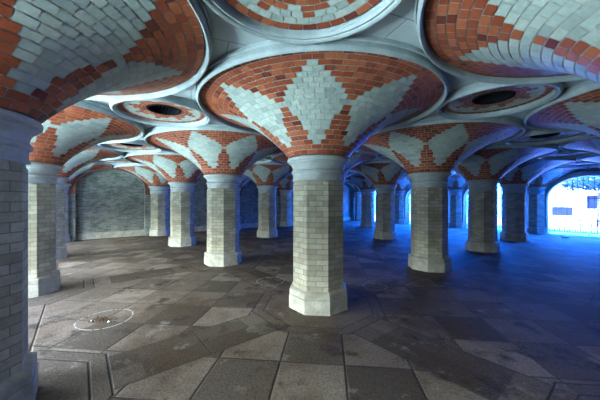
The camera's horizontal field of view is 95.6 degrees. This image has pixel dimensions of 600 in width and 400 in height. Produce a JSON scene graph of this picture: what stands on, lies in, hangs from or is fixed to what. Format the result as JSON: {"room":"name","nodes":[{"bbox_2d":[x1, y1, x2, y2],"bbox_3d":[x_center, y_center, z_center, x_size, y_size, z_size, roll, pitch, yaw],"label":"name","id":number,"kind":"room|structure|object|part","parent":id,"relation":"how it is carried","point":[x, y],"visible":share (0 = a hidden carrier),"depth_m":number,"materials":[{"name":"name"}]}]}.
{"room":"vaulted pedestrian subway","nodes":[
{"label":"vaulted pedestrian subway","id":0,"kind":"room"},
{"bbox_2d":[68,166,355,240],"bbox_3d":[-3.606,0.052,14.035,20.900,2.898,0.535,0,0,-39],"label":"wall","id":1,"kind":"structure","parent":0,"point":[106,202],"depth_m":11.18,"materials":[{"name":"brick"}]},
{"bbox_3d":[-7.526,1.381,10.891,2.256,0.240,0.046,0,0,-39],"label":"skirting","id":2,"kind":"part","parent":1,"relation":"part of","materials":[{"name":"stone"}]},
{"bbox_3d":[-4.924,1.381,13.000,2.256,0.240,0.046,0,0,-39],"label":"skirting","id":3,"kind":"part","parent":1,"relation":"part of","materials":[{"name":"stone"}]},
{"bbox_3d":[-2.321,1.381,15.110,2.256,0.240,0.046,0,0,-39],"label":"skirting","id":4,"kind":"part","parent":1,"relation":"part of","materials":[{"name":"stone"}]},
{"bbox_2d":[28,221,599,399],"bbox_3d":[0.759,1.576,8.650,20.900,0.150,14.200,0,0,-39],"label":"floor","id":5,"kind":"structure","parent":0,"point":[521,321],"depth_m":3.23,"materials":[{"name":"grey stone"}]},
{"bbox_2d":[0,108,43,399],"bbox_3d":[-2.337,0.453,1.828,0.894,2.097,0.894,0,0,-39],"label":"brick column","id":6,"kind":"structure","parent":5,"relation":"on","point":[18,366],"depth_m":1.88,"materials":[{"name":"brick"}]},
{"bbox_2d":[0,0,212,123],"bbox_3d":[-2.337,-0.999,1.828,3.342,0.795,3.342,0,0,-11],"label":"vault","id":7,"kind":"object","parent":6,"relation":"on","point":[56,55],"visible":0.98,"depth_m":1.87,"materials":[{"name":"red brick"}]},
{"bbox_3d":[-2.337,-1.331,1.828,3.344,0.132,3.344,0,0,-39],"label":"rim moulding","id":8,"kind":"part","parent":7,"relation":"part of","materials":[{"name":"stone"}]},
{"bbox_2d":[26,161,62,297],"bbox_3d":[-4.447,0.453,4.431,0.894,2.097,0.894,0,0,-39],"label":"brick column","id":9,"kind":"structure","parent":5,"relation":"on","point":[44,278],"depth_m":4.32,"materials":[{"name":"brick"}]},
{"bbox_2d":[29,100,144,165],"bbox_3d":[-4.447,-0.999,4.431,3.342,0.795,3.342,0,0,-11],"label":"vault","id":10,"kind":"object","parent":9,"relation":"on","point":[83,125],"visible":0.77,"depth_m":4.25,"materials":[{"name":"red brick"}]},
{"bbox_3d":[-4.447,-1.331,4.431,3.344,0.132,3.344,0,0,-39],"label":"rim moulding","id":11,"kind":"part","parent":10,"relation":"part of","materials":[{"name":"stone"}]},
{"bbox_2d":[56,177,68,258],"bbox_3d":[-6.556,0.453,7.034,0.894,2.097,0.894,0,0,-39],"label":"brick column","id":12,"kind":"structure","parent":5,"relation":"on","point":[61,248],"depth_m":7.04,"materials":[{"name":"brick"}]},
{"bbox_2d":[57,144,123,177],"bbox_3d":[-6.556,-0.999,7.034,3.342,0.795,3.342,0,0,15],"label":"vault","id":13,"kind":"object","parent":12,"relation":"on","point":[95,153],"visible":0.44,"depth_m":7.08,"materials":[{"name":"red brick"}]},
{"bbox_3d":[-6.556,-1.331,7.034,3.344,0.132,3.344,0,0,-39],"label":"rim moulding","id":14,"kind":"part","parent":13,"relation":"part of","materials":[{"name":"stone"}]},
{"bbox_2d":[64,183,71,242],"bbox_3d":[-8.523,0.453,9.461,0.894,2.097,0.444,0,0,-39],"label":"pilaster","id":15,"kind":"object","parent":5,"relation":"on","point":[67,236],"visible":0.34,"depth_m":9.68,"materials":[{"name":"brick"}]},
{"bbox_2d":[66,162,112,182],"bbox_3d":[-8.138,-0.999,8.985,3.344,0.795,1.669,0,0,-39],"label":"vault","id":16,"kind":"object","parent":15,"relation":"on","point":[90,167],"visible":0.26,"depth_m":9.75,"materials":[{"name":"red brick"}]},
{"bbox_3d":[-8.138,-1.331,8.985,3.344,0.132,1.669,0,0,-39],"label":"rim moulding","id":17,"kind":"part","parent":16,"relation":"part of","materials":[{"name":"stone"}]},
{"bbox_2d":[83,316,118,323],"bbox_3d":[-2.494,1.487,3.409,0.451,0.028,0.215,0,0,0],"label":"debris heap","id":18,"kind":"object","parent":5,"relation":"on","point":[100,319],"visible":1,"depth_m":3.39,"materials":[{"name":"brown plant"}]},
{"bbox_2d":[74,309,133,329],"bbox_3d":[-2.464,1.500,3.445,0.614,0.002,0.614,0,0,0],"label":"circle","id":19,"kind":"object","parent":5,"relation":"on","point":[115,309],"visible":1,"depth_m":3.36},
{"bbox_2d":[148,186,169,235],"bbox_3d":[-5.921,0.453,11.571,0.894,2.097,0.444,0,0,-39],"label":"pilaster","id":20,"kind":"object","parent":5,"relation":"on","point":[159,194],"visible":0.94,"depth_m":11.43,"materials":[{"name":"brick"}]},
{"bbox_2d":[113,164,169,185],"bbox_3d":[-5.535,-0.999,11.095,3.344,0.795,1.669,0,0,-39],"label":"vault","id":21,"kind":"object","parent":20,"relation":"on","point":[151,177],"visible":0.35,"depth_m":10.89,"materials":[{"name":"red brick"}]},
{"bbox_3d":[-5.535,-1.331,11.095,3.344,0.132,1.669,0,0,-39],"label":"rim moulding","id":22,"kind":"part","parent":21,"relation":"part of","materials":[{"name":"stone"}]},
{"bbox_2d":[168,182,196,246],"bbox_3d":[-3.953,0.453,9.143,0.894,2.097,0.894,0,0,-39],"label":"brick column","id":23,"kind":"structure","parent":5,"relation":"on","point":[182,193],"depth_m":8.83,"materials":[{"name":"brick"}]},
{"bbox_2d":[123,150,203,182],"bbox_3d":[-3.953,-0.999,9.143,3.342,0.795,3.342,0,0,-11],"label":"vault","id":24,"kind":"object","parent":23,"relation":"on","point":[174,167],"visible":0.64,"depth_m":8.31,"materials":[{"name":"red brick"}]},
{"bbox_3d":[-3.953,-1.331,9.143,3.344,0.132,3.344,0,0,-39],"label":"rim moulding","id":25,"kind":"part","parent":24,"relation":"part of","materials":[{"name":"stone"}]},
{"bbox_2d":[204,174,241,266],"bbox_3d":[-1.844,0.453,6.540,0.894,2.097,0.894,0,0,-39],"label":"brick column","id":26,"kind":"structure","parent":5,"relation":"on","point":[223,250],"depth_m":6.22,"materials":[{"name":"brick"}]},
{"bbox_2d":[143,123,283,175],"bbox_3d":[-1.844,-0.999,6.540,3.342,0.795,3.342,0,0,-11],"label":"vault","id":27,"kind":"object","parent":26,"relation":"on","point":[214,148],"visible":0.88,"depth_m":5.69,"materials":[{"name":"red brick"}]},
{"bbox_3d":[-1.844,-1.331,6.540,3.344,0.132,3.344,0,0,-39],"label":"rim moulding","id":28,"kind":"part","parent":27,"relation":"part of","materials":[{"name":"stone"}]},
{"bbox_2d":[239,188,240,229],"bbox_3d":[-3.318,0.453,13.680,0.894,2.097,0.444,0,0,-39],"label":"pilaster","id":29,"kind":"object","parent":5,"relation":"on","point":[239,188],"visible":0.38,"depth_m":13.94,"materials":[{"name":"brick"}]},
{"bbox_2d":[239,174,250,188],"bbox_3d":[-2.933,-0.999,13.204,3.344,0.795,1.669,0,0,-39],"label":"vault","id":30,"kind":"object","parent":29,"relation":"on","point":[245,179],"visible":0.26,"depth_m":13.47,"materials":[{"name":"red brick"}]},
{"bbox_2d":[256,185,277,237],"bbox_3d":[-1.351,0.453,11.252,0.894,2.097,0.894,0,0,-39],"label":"brick column","id":31,"kind":"structure","parent":5,"relation":"on","point":[266,194],"depth_m":10.94,"materials":[{"name":"brick"}]},
{"bbox_2d":[244,161,292,185],"bbox_3d":[-1.351,-0.999,11.252,3.342,0.795,3.342,0,0,0],"label":"vault","id":32,"kind":"object","parent":31,"relation":"on","point":[270,173],"visible":0.56,"depth_m":10.47,"materials":[{"name":"red brick"}]},
{"bbox_3d":[-1.351,-1.331,11.252,3.344,0.132,3.344,0,0,-39],"label":"rim moulding","id":33,"kind":"part","parent":32,"relation":"part of","materials":[{"name":"stone"}]},
{"bbox_2d":[279,190,292,225],"bbox_3d":[-0.716,0.453,15.789,0.894,2.097,0.444,0,0,-39],"label":"pilaster","id":34,"kind":"object","parent":5,"relation":"on","point":[286,195],"visible":1,"depth_m":15.63,"materials":[{"name":"stone"}]},
{"bbox_2d":[278,174,293,189],"bbox_3d":[-0.330,-0.999,15.313,3.344,0.795,1.669,0,0,-39],"label":"vault","id":35,"kind":"object","parent":34,"relation":"on","point":[286,184],"visible":0.17,"depth_m":15.28,"materials":[{"name":"red brick"}]},
{"bbox_2d":[287,154,349,315],"bbox_3d":[0.265,0.453,3.938,0.894,2.097,0.894,0,0,-39],"label":"brick column","id":36,"kind":"structure","parent":5,"relation":"on","point":[317,288],"depth_m":3.61,"materials":[{"name":"brick"}]},
{"bbox_2d":[195,34,449,158],"bbox_3d":[0.265,-0.999,3.938,3.342,0.795,3.342,0,0,0],"label":"vault","id":37,"kind":"object","parent":36,"relation":"on","point":[330,97],"visible":0.94,"depth_m":2.96,"materials":[{"name":"red brick"}]},
{"bbox_2d":[355,192,360,220],"bbox_3d":[4.314,0.453,19.866,0.444,2.097,0.444,0,0,-39],"label":"pilaster","id":38,"kind":"object","parent":5,"relation":"on","point":[358,194],"visible":0.77,"depth_m":19.84,"materials":[{"name":"brick"}]},
{"bbox_2d":[347,182,360,191],"bbox_3d":[4.224,-0.999,19.005,1.669,0.795,1.669,0,0,-39],"label":"vault","id":39,"kind":"object","parent":38,"relation":"on","point":[356,189],"visible":0.23,"depth_m":19.54,"materials":[{"name":"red brick"}]},
{"bbox_2d":[360,189,374,226],"bbox_3d":[3.854,0.453,15.471,0.894,2.097,0.894,0,0,-39],"label":"brick column","id":40,"kind":"structure","parent":5,"relation":"on","point":[367,195],"depth_m":15.15,"materials":[{"name":"brick"}]},
{"bbox_2d":[344,174,374,189],"bbox_3d":[3.854,-0.999,15.471,3.342,0.795,3.342,0,0,-11],"label":"vault","id":41,"kind":"object","parent":40,"relation":"on","point":[360,181],"visible":0.41,"depth_m":14.88,"materials":[{"name":"red brick"}]},
{"bbox_2d":[373,185,396,239],"bbox_3d":[3.361,0.453,10.759,0.894,2.097,0.894,0,0,-39],"label":"brick column","id":42,"kind":"structure","parent":5,"relation":"on","point":[384,196],"depth_m":10.45,"materials":[{"name":"brick"}]},
{"bbox_2d":[348,159,407,184],"bbox_3d":[3.361,-0.999,10.759,3.342,0.795,3.342,0,0,-45],"label":"vault","id":43,"kind":"object","parent":42,"relation":"on","point":[378,172],"visible":0.65,"depth_m":10.06,"materials":[{"name":"red brick"}]},
{"bbox_3d":[3.361,-1.331,10.759,3.344,0.132,3.344,0,0,-39],"label":"rim moulding","id":44,"kind":"part","parent":43,"relation":"part of","materials":[{"name":"stone"}]},
{"bbox_2d":[394,191,404,223],"bbox_3d":[6.282,0.453,17.438,0.444,2.097,0.894,0,0,-39],"label":"pilaster","id":45,"kind":"object","parent":5,"relation":"on","point":[399,195],"visible":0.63,"depth_m":17.24,"materials":[{"name":"brick"}]},
{"bbox_2d":[395,178,410,190],"bbox_3d":[5.806,-0.999,17.053,1.669,0.795,3.344,0,0,-39],"label":"vault","id":46,"kind":"object","parent":45,"relation":"on","point":[403,184],"visible":0.2,"depth_m":16.87,"materials":[{"name":"red brick"}]},
{"bbox_2d":[407,171,451,272],"bbox_3d":[2.868,0.453,6.047,0.894,2.097,0.894,0,0,-39],"label":"brick column","id":47,"kind":"structure","parent":5,"relation":"on","point":[429,191],"depth_m":5.74,"materials":[{"name":"brick"}]},
{"bbox_2d":[356,115,526,173],"bbox_3d":[2.868,-0.999,6.047,3.342,0.795,3.342,0,0,15],"label":"vault","id":48,"kind":"object","parent":47,"relation":"on","point":[432,143],"visible":0.92,"depth_m":5.20,"materials":[{"name":"red brick"}]},
{"bbox_3d":[2.868,-1.331,6.047,3.344,0.132,3.344,0,0,-39],"label":"rim moulding","id":49,"kind":"part","parent":48,"relation":"part of","materials":[{"name":"stone"}]},
{"bbox_2d":[448,189,463,227],"bbox_3d":[8.392,0.453,14.836,0.444,2.097,0.894,0,0,-39],"label":"pilaster","id":50,"kind":"object","parent":5,"relation":"on","point":[454,195],"visible":0.83,"depth_m":14.65,"materials":[{"name":"brick"}]},
{"bbox_2d":[447,174,466,188],"bbox_3d":[7.916,-0.999,14.450,1.669,0.795,3.344,0,0,-39],"label":"vault","id":51,"kind":"object","parent":50,"relation":"on","point":[456,181],"visible":0.19,"depth_m":14.33,"materials":[{"name":"red brick"}]},
{"bbox_2d":[465,179,500,252],"bbox_3d":[5.471,0.453,8.156,0.894,2.097,0.894,0,0,-39],"label":"brick column","id":52,"kind":"structure","parent":5,"relation":"on","point":[482,194],"depth_m":7.86,"materials":[{"name":"brick"}]},
{"bbox_2d":[453,143,558,180],"bbox_3d":[5.471,-0.999,8.156,3.342,0.795,3.342,0,0,12],"label":"vault","id":53,"kind":"object","parent":52,"relation":"on","point":[492,162],"visible":0.7,"depth_m":7.31,"materials":[{"name":"red brick"}]},
{"bbox_3d":[5.471,-1.331,8.156,3.344,0.132,3.344,0,0,-39],"label":"rim moulding","id":54,"kind":"part","parent":53,"relation":"part of","materials":[{"name":"stone"}]},
{"bbox_2d":[499,184,528,241],"bbox_3d":[8.073,0.453,10.266,0.894,2.097,0.894,0,0,-39],"label":"brick column","id":55,"kind":"structure","parent":5,"relation":"on","point":[514,196],"depth_m":9.99,"materials":[{"name":"brick"}]},
{"bbox_2d":[498,158,576,184],"bbox_3d":[8.073,-0.999,10.266,3.342,0.795,3.342,0,0,12],"label":"vault","id":56,"kind":"object","parent":55,"relation":"on","point":[527,171],"visible":0.56,"depth_m":9.42,"materials":[{"name":"red brick"}]},
{"bbox_3d":[8.073,-1.331,10.266,3.344,0.132,3.344,0,0,-39],"label":"rim moulding","id":57,"kind":"part","parent":56,"relation":"part of","materials":[{"name":"stone"}]},
{"bbox_2d":[526,187,546,233],"bbox_3d":[10.501,0.453,12.233,0.444,2.097,0.894,0,0,-39],"label":"pilaster","id":58,"kind":"object","parent":5,"relation":"on","point":[535,195],"visible":0.72,"depth_m":12.07,"materials":[{"name":"brick"}]},
{"bbox_2d":[528,166,587,186],"bbox_3d":[10.025,-0.999,11.848,1.669,0.795,3.344,0,0,-39],"label":"vault","id":59,"kind":"object","parent":58,"relation":"on","point":[549,176],"visible":0.34,"depth_m":11.51,"materials":[{"name":"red brick"}]},
{"bbox_3d":[10.025,-1.331,11.848,1.669,0.132,3.344,0,0,-39],"label":"rim moulding","id":60,"kind":"part","parent":59,"relation":"part of","materials":[{"name":"stone"}]},
{"bbox_3d":[2.233,0.453,1.510,0.894,2.097,0.444,0,0,-39],"label":"pilaster","id":61,"kind":"object","parent":5,"relation":"on","visible":0},
{"bbox_2d":[414,0,599,83],"bbox_3d":[1.847,-0.999,1.986,3.344,0.795,1.669,0,0,-39],"label":"vault","id":62,"kind":"object","parent":61,"relation":"on","point":[486,41],"visible":1,"depth_m":1.87,"materials":[{"name":"red brick"}]},
{"bbox_3d":[4.836,0.453,3.619,0.894,2.097,0.444,0,0,-39],"label":"pilaster","id":63,"kind":"object","parent":5,"relation":"on","visible":0},
{"bbox_2d":[522,80,599,136],"bbox_3d":[4.450,-0.999,4.095,3.344,0.795,1.669,0,0,-39],"label":"vault","id":64,"kind":"object","parent":63,"relation":"on","point":[577,108],"visible":0.98,"depth_m":3.78,"materials":[{"name":"red brick"}]},
{"bbox_3d":[7.438,0.453,5.729,0.894,2.097,0.444,0,0,-39],"label":"pilaster","id":65,"kind":"object","parent":5,"relation":"on","visible":0},
{"bbox_2d":[558,134,599,153],"bbox_3d":[7.053,-0.999,6.204,3.344,0.795,1.669,0,0,-39],"label":"vault","id":66,"kind":"object","parent":65,"relation":"on","point":[591,143],"visible":0.9,"depth_m":6.13,"materials":[{"name":"red brick"}]},
{"bbox_3d":[10.041,0.453,7.838,0.894,2.097,0.444,0,0,-39],"label":"pilaster","id":67,"kind":"object","parent":5,"relation":"on","visible":0},
{"bbox_2d":[577,154,599,162],"bbox_3d":[9.655,-0.999,8.314,3.344,0.795,1.669,0,0,-39],"label":"vault","id":68,"kind":"object","parent":67,"relation":"on","point":[596,158],"visible":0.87,"depth_m":8.46,"materials":[{"name":"red brick"}]},
{"bbox_3d":[0.759,0.453,8.650,0.894,2.097,0.894,0,0,-39],"label":"brick column","id":69,"kind":"structure","parent":5,"relation":"on","visible":0},
{"bbox_2d":[271,150,377,171],"bbox_3d":[0.759,-0.999,8.650,3.342,0.795,3.342,0,0,12],"label":"vault","id":70,"kind":"object","parent":69,"relation":"on","point":[358,157],"visible":0.3,"depth_m":8.08,"materials":[{"name":"red brick"}]},
{"bbox_3d":[0.759,-1.331,8.650,3.344,0.132,3.344,0,0,-39],"label":"rim moulding","id":71,"kind":"part","parent":70,"relation":"part of","materials":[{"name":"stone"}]},
{"bbox_2d":[93,0,587,160],"bbox_3d":[0.759,-1.459,8.650,20.100,0.120,13.401,0,0,-39],"label":"ceiling","id":72,"kind":"structure","parent":0,"point":[399,24],"depth_m":2.31,"materials":[{"name":"paint"}]},
{"bbox_2d":[96,158,138,164],"bbox_3d":[-6.309,-1.521,9.389,1.380,0.456,1.380,0,0,-39],"label":"ceiling medallion","id":73,"kind":"object","parent":72,"relation":"attached to","point":[121,161],"visible":0.43,"depth_m":9.73,"materials":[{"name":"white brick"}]},
{"bbox_2d":[98,140,161,152],"bbox_3d":[-4.200,-1.521,6.787,1.380,0.456,1.380,0,0,-39],"label":"ceiling medallion","id":74,"kind":"object","parent":72,"relation":"attached to","point":[137,146],"visible":0.6,"depth_m":7.02,"materials":[{"name":"red brick"}]},
{"bbox_2d":[120,143,142,146],"bbox_3d":[-4.200,-1.566,6.787,0.490,0.366,0.490,0,0,0],"label":"vent","id":75,"kind":"object","parent":74,"relation":"attached to","point":[124,144],"depth_m":7.00,"materials":[{"name":"black metal"}]},
{"bbox_2d":[109,95,210,127],"bbox_3d":[-2.091,-1.521,4.184,1.380,0.456,1.380,0,0,-39],"label":"ceiling medallion","id":76,"kind":"object","parent":72,"relation":"attached to","point":[170,110],"visible":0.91,"depth_m":4.28,"materials":[{"name":"red brick"}]},
{"bbox_2d":[146,104,181,114],"bbox_3d":[-2.091,-1.566,4.184,0.490,0.366,0.490,0,0,0],"label":"vent","id":77,"kind":"object","parent":76,"relation":"attached to","point":[156,109],"depth_m":4.32,"materials":[{"name":"black metal"}]},
{"bbox_2d":[256,156,271,162],"bbox_3d":[-1.597,-1.521,8.896,1.380,0.456,1.380,0,0,-39],"label":"ceiling medallion","id":78,"kind":"object","parent":72,"relation":"attached to","point":[265,159],"visible":0.22,"depth_m":9.20,"materials":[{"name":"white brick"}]},
{"bbox_2d":[203,0,402,43],"bbox_3d":[0.019,-1.521,1.582,1.380,0.456,1.380,0,0,-39],"label":"ceiling medallion","id":79,"kind":"object","parent":72,"relation":"attached to","point":[284,21],"visible":1,"depth_m":2.00,"materials":[{"name":"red brick"}]},
{"bbox_2d":[378,155,392,160],"bbox_3d":[3.115,-1.521,8.403,1.380,0.456,1.380,0,0,-39],"label":"ceiling medallion","id":80,"kind":"object","parent":72,"relation":"attached to","point":[380,157],"visible":0.2,"depth_m":8.78,"materials":[{"name":"red brick"}]},
{"bbox_2d":[436,82,563,119],"bbox_3d":[2.621,-1.521,3.691,1.380,0.456,1.380,0,0,-39],"label":"ceiling medallion","id":81,"kind":"object","parent":72,"relation":"attached to","point":[480,100],"visible":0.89,"depth_m":3.74,"materials":[{"name":"red brick"}]},
{"bbox_2d":[472,90,515,104],"bbox_3d":[2.621,-1.566,3.691,0.490,0.366,0.490,0,0,0],"label":"vent","id":82,"kind":"object","parent":81,"relation":"attached to","point":[488,97],"depth_m":3.80,"materials":[{"name":"black metal"}]},
{"bbox_2d":[505,130,590,145],"bbox_3d":[5.224,-1.521,5.800,1.380,0.456,1.380,0,0,-39],"label":"ceiling medallion","id":83,"kind":"object","parent":72,"relation":"attached to","point":[533,137],"visible":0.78,"depth_m":6.00,"materials":[{"name":"red brick"}]},
{"bbox_2d":[530,133,560,137],"bbox_3d":[5.224,-1.566,5.800,0.490,0.366,0.490,0,0,0],"label":"vent","id":84,"kind":"object","parent":83,"relation":"attached to","point":[550,134],"depth_m":5.97,"materials":[{"name":"black metal"}]},
{"bbox_2d":[539,150,598,158],"bbox_3d":[7.826,-1.521,7.910,1.380,0.456,1.380,0,0,-39],"label":"ceiling medallion","id":85,"kind":"object","parent":72,"relation":"attached to","point":[560,154],"visible":0.46,"depth_m":8.18,"materials":[{"name":"red brick"}]},
{"bbox_2d":[559,161,599,166],"bbox_3d":[10.429,-1.521,10.019,1.380,0.456,1.380,0,0,-39],"label":"ceiling medallion","id":86,"kind":"object","parent":72,"relation":"attached to","point":[577,164],"visible":0.41,"depth_m":10.39,"materials":[{"name":"red brick"}]},
{"bbox_2d":[404,167,599,233],"bbox_3d":[8.687,0.052,15.075,0.490,2.898,13.400,0,0,-39],"label":"wall","id":87,"kind":"structure","parent":0,"point":[592,171],"depth_m":12.07,"materials":[{"name":"brick"}]},
{"bbox_3d":[7.492,0.194,16.263,0.050,2.614,2.728,0,0,-39],"label":"arch moulding","id":88,"kind":"part","parent":87,"relation":"part of","materials":[{"name":"stone"}]},
{"bbox_2d":[409,193,410,222],"bbox_3d":[7.776,0.251,16.493,0.034,2.460,2.460,0,0,-39],"label":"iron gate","id":89,"kind":"object","parent":87,"relation":"attached to","point":[410,193],"visible":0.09,"depth_m":17.36,"materials":[{"name":"white metal"}]},
{"bbox_3d":[9.601,0.194,13.661,0.050,2.614,2.728,0,0,-39],"label":"arch moulding","id":90,"kind":"part","parent":87,"relation":"part of","materials":[{"name":"stone"}]},
{"bbox_2d":[467,188,501,227],"bbox_3d":[9.885,0.251,13.890,0.032,2.460,2.460,0,0,-39],"label":"iron gate","id":91,"kind":"object","parent":87,"relation":"attached to","point":[499,217],"visible":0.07,"depth_m":14.81,"materials":[{"name":"white metal"}]},
{"bbox_3d":[11.695,0.006,11.045,0.090,2.390,2.840,0,0,-39],"label":"arch moulding","id":92,"kind":"part","parent":87,"relation":"part of","materials":[{"name":"stone"}]},
{"bbox_3d":[11.711,0.194,11.058,0.050,2.614,2.728,0,0,-39],"label":"arch moulding","id":93,"kind":"part","parent":87,"relation":"part of","materials":[{"name":"stone"}]},
{"bbox_2d":[549,177,599,233],"bbox_3d":[11.994,0.251,11.288,0.034,2.460,2.460,0,0,-39],"label":"iron gate","id":94,"kind":"object","parent":87,"relation":"attached to","point":[552,198],"visible":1,"depth_m":11.65,"materials":[{"name":"white metal"}]},
{"bbox_3d":[11.994,0.694,11.288,0.030,1.575,2.460,0,0,-39],"label":"gate frame","id":95,"kind":"part","parent":94,"relation":"part of","materials":[{"name":"metal"}]},
{"bbox_3d":[5.964,0.453,12.868,0.894,2.097,0.894,0,0,-39],"label":"brick column","id":96,"kind":"structure","parent":0,"visible":0},
{"bbox_2d":[404,171,456,181],"bbox_3d":[5.964,-0.999,12.868,3.342,0.795,3.342,0,0,15],"label":"vault","id":97,"kind":"object","parent":96,"relation":"on","point":[452,172],"visible":0.1,"depth_m":12.70,"materials":[{"name":"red brick"}]},
{"bbox_3d":[1.252,0.453,13.361,0.894,2.097,0.894,0,0,-39],"label":"brick column","id":98,"kind":"structure","parent":0,"visible":0},
{"bbox_2d":[344,171,358,178],"bbox_3d":[1.252,-0.999,13.361,3.342,0.795,3.342,0,0,-11],"label":"vault","id":99,"kind":"object","parent":98,"relation":"on","point":[348,173],"visible":0.12,"depth_m":12.75,"materials":[{"name":"red brick"}]},
{"label":"outside","id":100,"kind":"structure","parent":0,"visible":0},
{"bbox_2d":[374,215,599,236],"bbox_3d":[15.419,1.581,17.957,13.600,0.140,25.400,0,0,-39],"label":"ground","id":101,"kind":"structure","parent":100,"point":[556,223],"depth_m":14.52,"materials":[{"name":"white"}]},
{"bbox_2d":[549,179,599,223],"bbox_3d":[22.395,-0.044,16.918,5.070,3.110,15.000,0,0,-39],"label":"building","id":102,"kind":"structure","parent":101,"relation":"on","point":[557,193],"depth_m":18.10,"materials":[{"name":"white concrete"}]},
{"bbox_3d":[17.854,0.751,18.515,0.025,0.600,1.000,0,0,-39],"label":"pane","id":103,"kind":"part","parent":102,"relation":"part of","materials":[{"name":"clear glass"}]},
{"bbox_3d":[18.956,0.126,17.155,0.025,0.850,1.200,0,0,-39],"label":"pane","id":104,"kind":"part","parent":102,"relation":"part of","materials":[{"name":"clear glass"}]},
{"bbox_2d":[556,176,599,226],"bbox_3d":[17.157,-0.162,15.518,4.635,3.326,4.700,0,0,0],"label":"tree","id":105,"kind":"object","parent":101,"relation":"on","point":[588,184],"visible":0.57,"depth_m":15.47,"materials":[{"name":"green plant"}]}
]}

